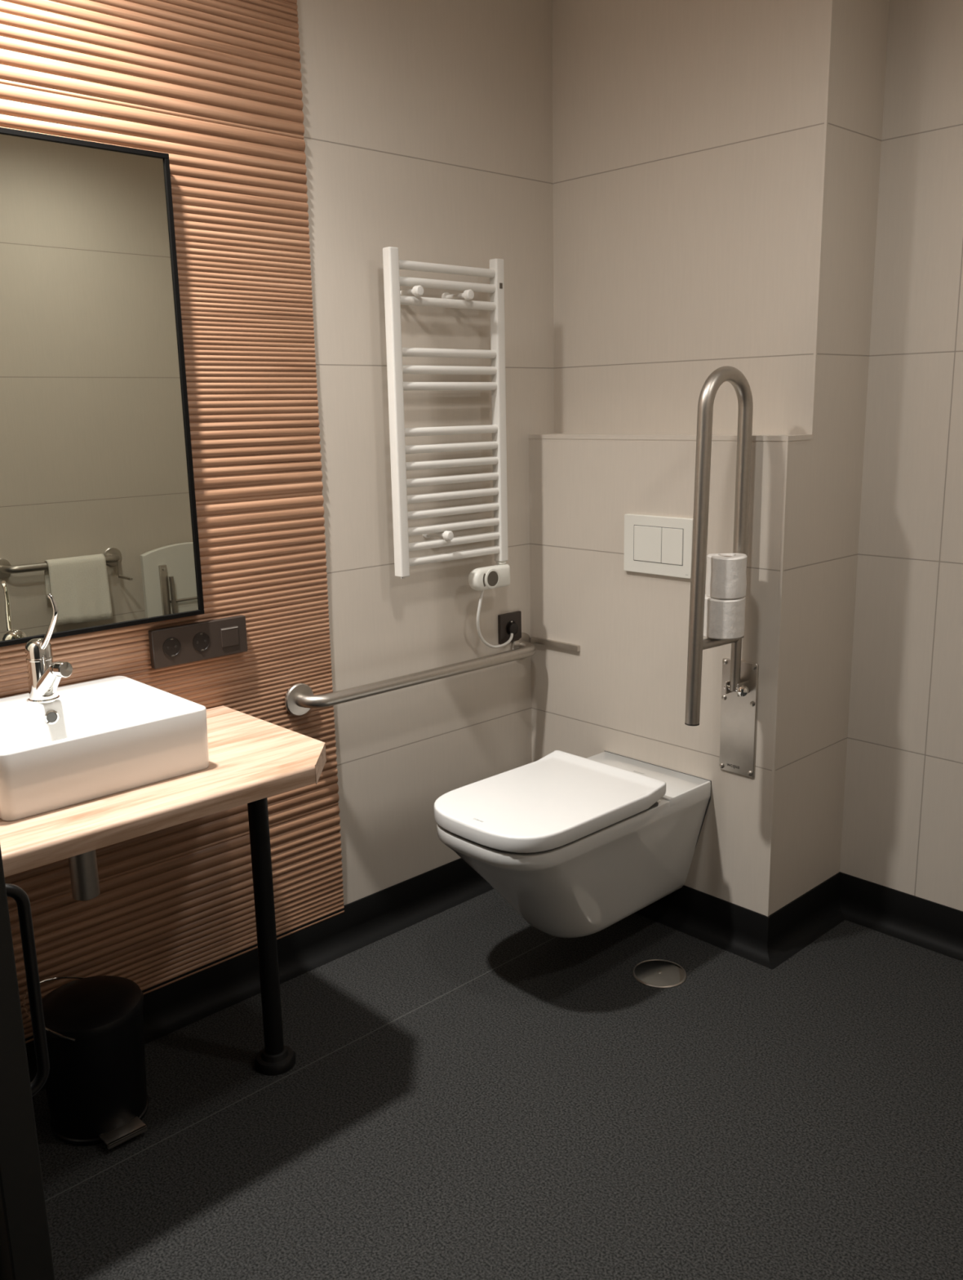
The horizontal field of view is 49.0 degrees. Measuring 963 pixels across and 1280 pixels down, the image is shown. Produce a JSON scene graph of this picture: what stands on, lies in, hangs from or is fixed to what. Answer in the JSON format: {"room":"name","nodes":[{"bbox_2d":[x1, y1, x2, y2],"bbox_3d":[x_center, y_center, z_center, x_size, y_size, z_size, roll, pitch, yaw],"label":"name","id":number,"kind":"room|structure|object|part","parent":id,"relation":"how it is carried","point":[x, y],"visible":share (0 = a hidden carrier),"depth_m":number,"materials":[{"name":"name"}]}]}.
{"room":"accessible bathroom","nodes":[
{"label":"accessible bathroom","id":0,"kind":"room"},
{"bbox_2d":[297,0,554,905],"bbox_3d":[-0.489,-0.409,2.533,2.569,2.520,0.100,-13,17,-42],"label":"wall","id":1,"kind":"structure","parent":0,"point":[428,135],"depth_m":2.76,"materials":[{"name":"beige tile"}]},
{"bbox_2d":[0,0,344,1043],"bbox_3d":[-0.850,-0.355,2.117,1.272,2.423,0.009,-13,17,-42],"label":"cladding","id":2,"kind":"object","parent":1,"relation":"attached to","point":[215,86],"visible":0.66,"depth_m":2.35,"materials":[{"name":"brown wood"}]},
{"bbox_2d":[0,127,204,647],"bbox_3d":[-0.918,-0.463,2.003,0.779,0.955,0.026,-13,17,-42],"label":"wall mirror","id":3,"kind":"object","parent":2,"relation":"attached to","point":[98,509],"visible":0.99,"depth_m":2.11,"materials":[{"name":"clear glass"}]},
{"bbox_2d":[148,614,247,669],"bbox_3d":[-0.638,0.002,2.375,0.239,0.088,0.019,-13,17,-42],"label":"outlet plate","id":4,"kind":"object","parent":2,"relation":"attached to","point":[172,646],"visible":1,"depth_m":2.36,"materials":[{"name":"brown plastic"}]},
{"bbox_2d":[163,637,181,657],"bbox_3d":[-0.681,0.016,2.325,0.043,0.043,0.001,-13,17,-42],"label":"socket","id":5,"kind":"object","parent":4,"relation":"attached to","point":[171,646],"depth_m":2.33,"materials":[{"name":"black plastic"}]},
{"bbox_2d":[192,632,210,651],"bbox_3d":[-0.629,0.004,2.374,0.043,0.043,0.001,-13,17,-42],"label":"socket","id":6,"kind":"object","parent":4,"relation":"attached to","point":[201,641],"depth_m":2.37,"materials":[{"name":"black plastic"}]},
{"bbox_2d":[25,857,493,1092],"bbox_3d":[-0.548,0.807,2.616,2.000,0.111,0.048,-13,17,-42],"label":"baseboard","id":7,"kind":"structure","parent":1,"relation":"attached to","point":[171,1007],"depth_m":2.73,"materials":[{"name":"black plastic"}]},
{"bbox_2d":[284,632,580,715],"bbox_3d":[-0.102,0.095,2.801,0.874,0.084,0.196,-13,17,-42],"label":"grab bar","id":8,"kind":"object","parent":1,"relation":"attached to","point":[300,698],"visible":1,"depth_m":2.75,"materials":[{"name":"metal"}]},
{"bbox_3d":[-0.140,0.088,2.838,0.821,0.034,0.080,-13,17,-42],"label":"rail","id":9,"kind":"part","parent":8,"relation":"part of","materials":[{"name":"metal"}]},
{"bbox_2d":[382,246,518,648],"bbox_3d":[-0.055,-0.463,2.801,0.478,1.051,0.100,-13,17,-42],"label":"towel radiator","id":10,"kind":"object","parent":1,"relation":"attached to","point":[481,579],"visible":1,"depth_m":2.72,"materials":[{"name":"white metal"}]},
{"bbox_3d":[-0.210,-0.550,2.613,0.030,0.794,0.030,-13,17,-42],"label":"post","id":11,"kind":"part","parent":10,"relation":"part of","materials":[{"name":"white metal"}]},
{"bbox_3d":[0.047,-0.608,2.850,0.030,0.794,0.030,-13,17,-42],"label":"post","id":12,"kind":"part","parent":10,"relation":"part of","materials":[{"name":"white metal"}]},
{"bbox_2d":[497,610,521,644],"bbox_3d":[0.084,-0.036,3.084,0.088,0.086,0.013,-13,17,-42],"label":"outlet","id":13,"kind":"object","parent":1,"relation":"attached to","point":[504,620],"visible":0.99,"depth_m":3.07,"materials":[{"name":"brown plastic"}]},
{"bbox_2d":[506,620,515,635],"bbox_3d":[0.087,-0.036,3.080,0.043,0.043,0.001,-13,17,-42],"label":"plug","id":14,"kind":"object","parent":13,"relation":"attached to","point":[508,622],"depth_m":3.07,"materials":[{"name":"black plastic"}]},
{"bbox_2d":[32,888,962,1279],"bbox_3d":[-0.115,1.145,1.534,3.869,0.100,2.480,-13,17,-42],"label":"floor","id":15,"kind":"structure","parent":0,"point":[473,1091],"depth_m":2.10,"materials":[{"name":"plastic"}]},
{"bbox_2d":[22,975,148,1149],"bbox_3d":[-0.778,0.832,2.117,0.220,0.287,0.239,-13,17,-42],"label":"pedal bin","id":16,"kind":"object","parent":15,"relation":"on","point":[95,1083],"visible":0.87,"depth_m":2.06,"materials":[{"name":"black metal"}]},
{"bbox_3d":[-0.841,0.716,2.094,0.119,0.049,0.216,-3,13,-6],"label":"carry handle","id":17,"kind":"part","parent":16,"relation":"part of","materials":[{"name":"silver metal"}]},
{"bbox_3d":[-0.783,0.722,2.103,0.210,0.034,0.210,-13,17,-42],"label":"lid","id":18,"kind":"part","parent":16,"relation":"part of","materials":[{"name":"black paint"}]},
{"bbox_2d":[0,705,326,1075],"bbox_3d":[-0.737,0.617,2.058,0.881,0.731,0.507,-13,17,-42],"label":"table","id":19,"kind":"object","parent":15,"relation":"on","point":[252,760],"depth_m":1.99,"materials":[{"name":"brown wood"}]},
{"bbox_2d":[68,849,100,901],"bbox_3d":[-0.836,0.380,2.092,0.050,0.206,0.256,-13,17,-42],"label":"trap","id":20,"kind":"object","parent":19,"relation":"attached to","point":[83,868],"visible":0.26,"depth_m":2.01,"materials":[{"name":"metal"}]},
{"bbox_2d":[0,675,208,821],"bbox_3d":[-0.784,0.191,2.017,0.392,0.120,0.374,-13,17,-42],"label":"washbasin","id":21,"kind":"object","parent":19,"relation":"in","point":[102,737],"visible":1,"depth_m":1.95,"materials":[{"name":"white ceramic"}]},
{"bbox_2d":[25,594,72,703],"bbox_3d":[-0.840,0.017,2.032,0.058,0.216,0.125,-13,17,-42],"label":"mixer tap","id":22,"kind":"object","parent":21,"relation":"on","point":[45,675],"visible":1,"depth_m":2.04,"materials":[{"name":"silver metal"}]},
{"bbox_3d":[-0.838,0.079,2.045,0.042,0.076,0.080,-13,17,-42],"label":"spout","id":23,"kind":"part","parent":22,"relation":"part of","materials":[{"name":"silver metal"}]},
{"bbox_3d":[-0.831,-0.033,2.021,0.060,0.115,0.013,6,14,29],"label":"lever","id":24,"kind":"part","parent":22,"relation":"part of","materials":[{"name":"silver metal"}]},
{"bbox_2d":[0,705,324,877],"bbox_3d":[-0.745,0.278,1.984,0.880,0.036,0.505,-13,17,-42],"label":"countertop","id":25,"kind":"structure","parent":19,"relation":"on","point":[251,758],"depth_m":1.90,"materials":[{"name":"brown wood"}]},
{"bbox_3d":[-0.459,0.590,2.242,0.041,0.694,0.041,-13,17,-42],"label":"leg","id":26,"kind":"part","parent":19,"relation":"part of","materials":[{"name":"black metal"}]},
{"bbox_2d":[632,959,686,988],"bbox_3d":[0.446,0.833,2.647,0.134,0.007,0.134,-13,17,-42],"label":"floor drain","id":27,"kind":"object","parent":15,"relation":"on","point":[655,973],"visible":1,"depth_m":2.64,"materials":[{"name":"silver metal"}]},
{"bbox_2d":[528,433,812,915],"bbox_3d":[0.474,0.104,2.913,0.108,1.316,0.831,-13,17,-42],"label":"wall","id":28,"kind":"structure","parent":0,"point":[624,693],"depth_m":2.79,"materials":[{"name":"beige tile"}]},
{"bbox_2d":[434,750,711,937],"bbox_3d":[0.223,0.537,2.682,0.707,0.384,0.374,-13,17,-42],"label":"toilet","id":29,"kind":"object","parent":28,"relation":"attached to","point":[576,846],"visible":1,"depth_m":2.56,"materials":[{"name":"white ceramic"}]},
{"bbox_3d":[0.148,0.390,2.580,0.511,0.050,0.374,-13,17,-42],"label":"lid","id":30,"kind":"part","parent":29,"relation":"part of","materials":[{"name":"white plastic"}]},
{"bbox_3d":[0.144,0.419,2.582,0.482,0.006,0.358,-13,17,-42],"label":"seat","id":31,"kind":"part","parent":29,"relation":"part of","materials":[{"name":"white plastic"}]},
{"bbox_2d":[623,513,693,578],"bbox_3d":[0.460,-0.246,2.753,0.014,0.152,0.219,-13,17,-42],"label":"flush plate","id":32,"kind":"object","parent":28,"relation":"attached to","point":[660,545],"visible":0.91,"depth_m":2.74,"materials":[{"name":"white plastic"}]},
{"bbox_2d":[528,434,789,440],"bbox_3d":[0.423,-0.525,2.737,0.005,0.012,0.832,-13,17,-42],"label":"trim","id":33,"kind":"structure","parent":28,"relation":"attached to","point":[715,437],"depth_m":2.72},
{"bbox_2d":[635,884,773,969],"bbox_3d":[0.446,0.708,2.974,0.048,0.111,0.879,-13,17,-42],"label":"baseboard","id":34,"kind":"structure","parent":28,"relation":"attached to","point":[740,931],"depth_m":2.81,"materials":[{"name":"black plastic"}]},
{"bbox_2d":[684,365,759,777],"bbox_3d":[0.559,-0.132,2.509,0.235,1.004,0.105,-13,17,-42],"label":"grab rail","id":35,"kind":"object","parent":28,"relation":"attached to","point":[740,682],"visible":1,"depth_m":2.48,"materials":[{"name":"metal"}]},
{"bbox_2d":[703,594,745,639],"bbox_3d":[0.574,-0.058,2.513,0.102,0.096,0.102,-13,17,-42],"label":"toilet roll","id":36,"kind":"object","parent":35,"relation":"on","point":[724,619],"visible":0.73,"depth_m":2.47,"materials":[{"name":"paper"}]},
{"bbox_2d":[706,553,746,599],"bbox_3d":[0.577,-0.152,2.490,0.094,0.099,0.094,-13,17,-42],"label":"toilet roll","id":37,"kind":"object","parent":36,"relation":"on","point":[726,578],"visible":1,"depth_m":2.45,"materials":[{"name":"paper"}]},
{"bbox_3d":[0.625,0.054,2.596,0.028,0.145,0.025,-13,17,-42],"label":"pivot arm","id":38,"kind":"part","parent":35,"relation":"part of","materials":[{"name":"metal"}]},
{"bbox_3d":[0.647,0.196,2.663,0.006,0.295,0.102,-13,17,-42],"label":"wall plate","id":39,"kind":"part","parent":35,"relation":"part of","materials":[{"name":"metal"}]},
{"bbox_3d":[0.639,0.125,2.583,0.027,0.027,0.023,5,14,27],"label":"pivot knob","id":40,"kind":"part","parent":35,"relation":"part of","materials":[{"name":"silver metal"}]},
{"bbox_2d":[765,440,789,916],"bbox_3d":[0.720,0.123,2.574,0.006,1.194,0.006,-13,17,-42],"label":"trim","id":41,"kind":"structure","parent":28,"relation":"attached to","point":[787,443],"depth_m":2.56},
{"bbox_2d":[789,434,812,440],"bbox_3d":[0.747,-0.475,2.480,0.104,0.012,0.005,-13,17,-42],"label":"trim","id":42,"kind":"structure","parent":28,"relation":"attached to","point":[808,437],"depth_m":2.48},
{"bbox_2d":[551,0,889,902],"bbox_3d":[0.632,-0.522,2.941,0.362,2.520,0.831,-13,17,-42],"label":"wall","id":43,"kind":"structure","parent":0,"point":[688,135],"depth_m":2.64,"materials":[{"name":"beige tile"}]},
{"bbox_2d":[767,871,844,968],"bbox_3d":[0.866,0.738,2.802,0.417,0.111,0.048,-13,17,-42],"label":"baseboard","id":44,"kind":"structure","parent":43,"relation":"attached to","point":[795,926],"depth_m":2.81,"materials":[{"name":"black plastic"}]},
{"bbox_2d":[809,0,834,434],"bbox_3d":[0.774,-1.077,2.385,0.006,1.203,0.006,-13,17,-42],"label":"trim","id":45,"kind":"structure","parent":43,"relation":"attached to","point":[832,2],"depth_m":2.41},
{"bbox_2d":[840,0,962,911],"bbox_3d":[1.512,-0.380,2.218,0.100,2.520,1.449,-13,17,-42],"label":"wall","id":46,"kind":"structure","parent":0,"point":[903,820],"depth_m":2.62,"materials":[{"name":"beige tile"}]},
{"bbox_2d":[839,871,962,961],"bbox_3d":[1.482,0.808,2.428,0.048,0.111,1.449,-13,17,-42],"label":"baseboard","id":47,"kind":"structure","parent":46,"relation":"attached to","point":[930,925],"depth_m":2.82,"materials":[{"name":"black plastic"}]},
{"bbox_3d":[-0.564,-0.039,0.860,0.100,2.520,2.280,-13,17,-42],"label":"wall","id":48,"kind":"structure","parent":0,"visible":0},
{"bbox_2d":[0,844,55,1279],"bbox_3d":[-0.715,0.103,1.189,0.060,2.092,0.926,-13,17,-42],"label":"door","id":49,"kind":"structure","parent":48,"relation":"in","point":[25,1247],"depth_m":0.91,"materials":[{"name":"black laminate"}]},
{"bbox_3d":[-0.397,0.304,0.919,0.025,0.204,0.010,-13,17,-42],"label":"handle","id":50,"kind":"part","parent":49,"relation":"part of","materials":[{"name":"black paint"}]}
]}

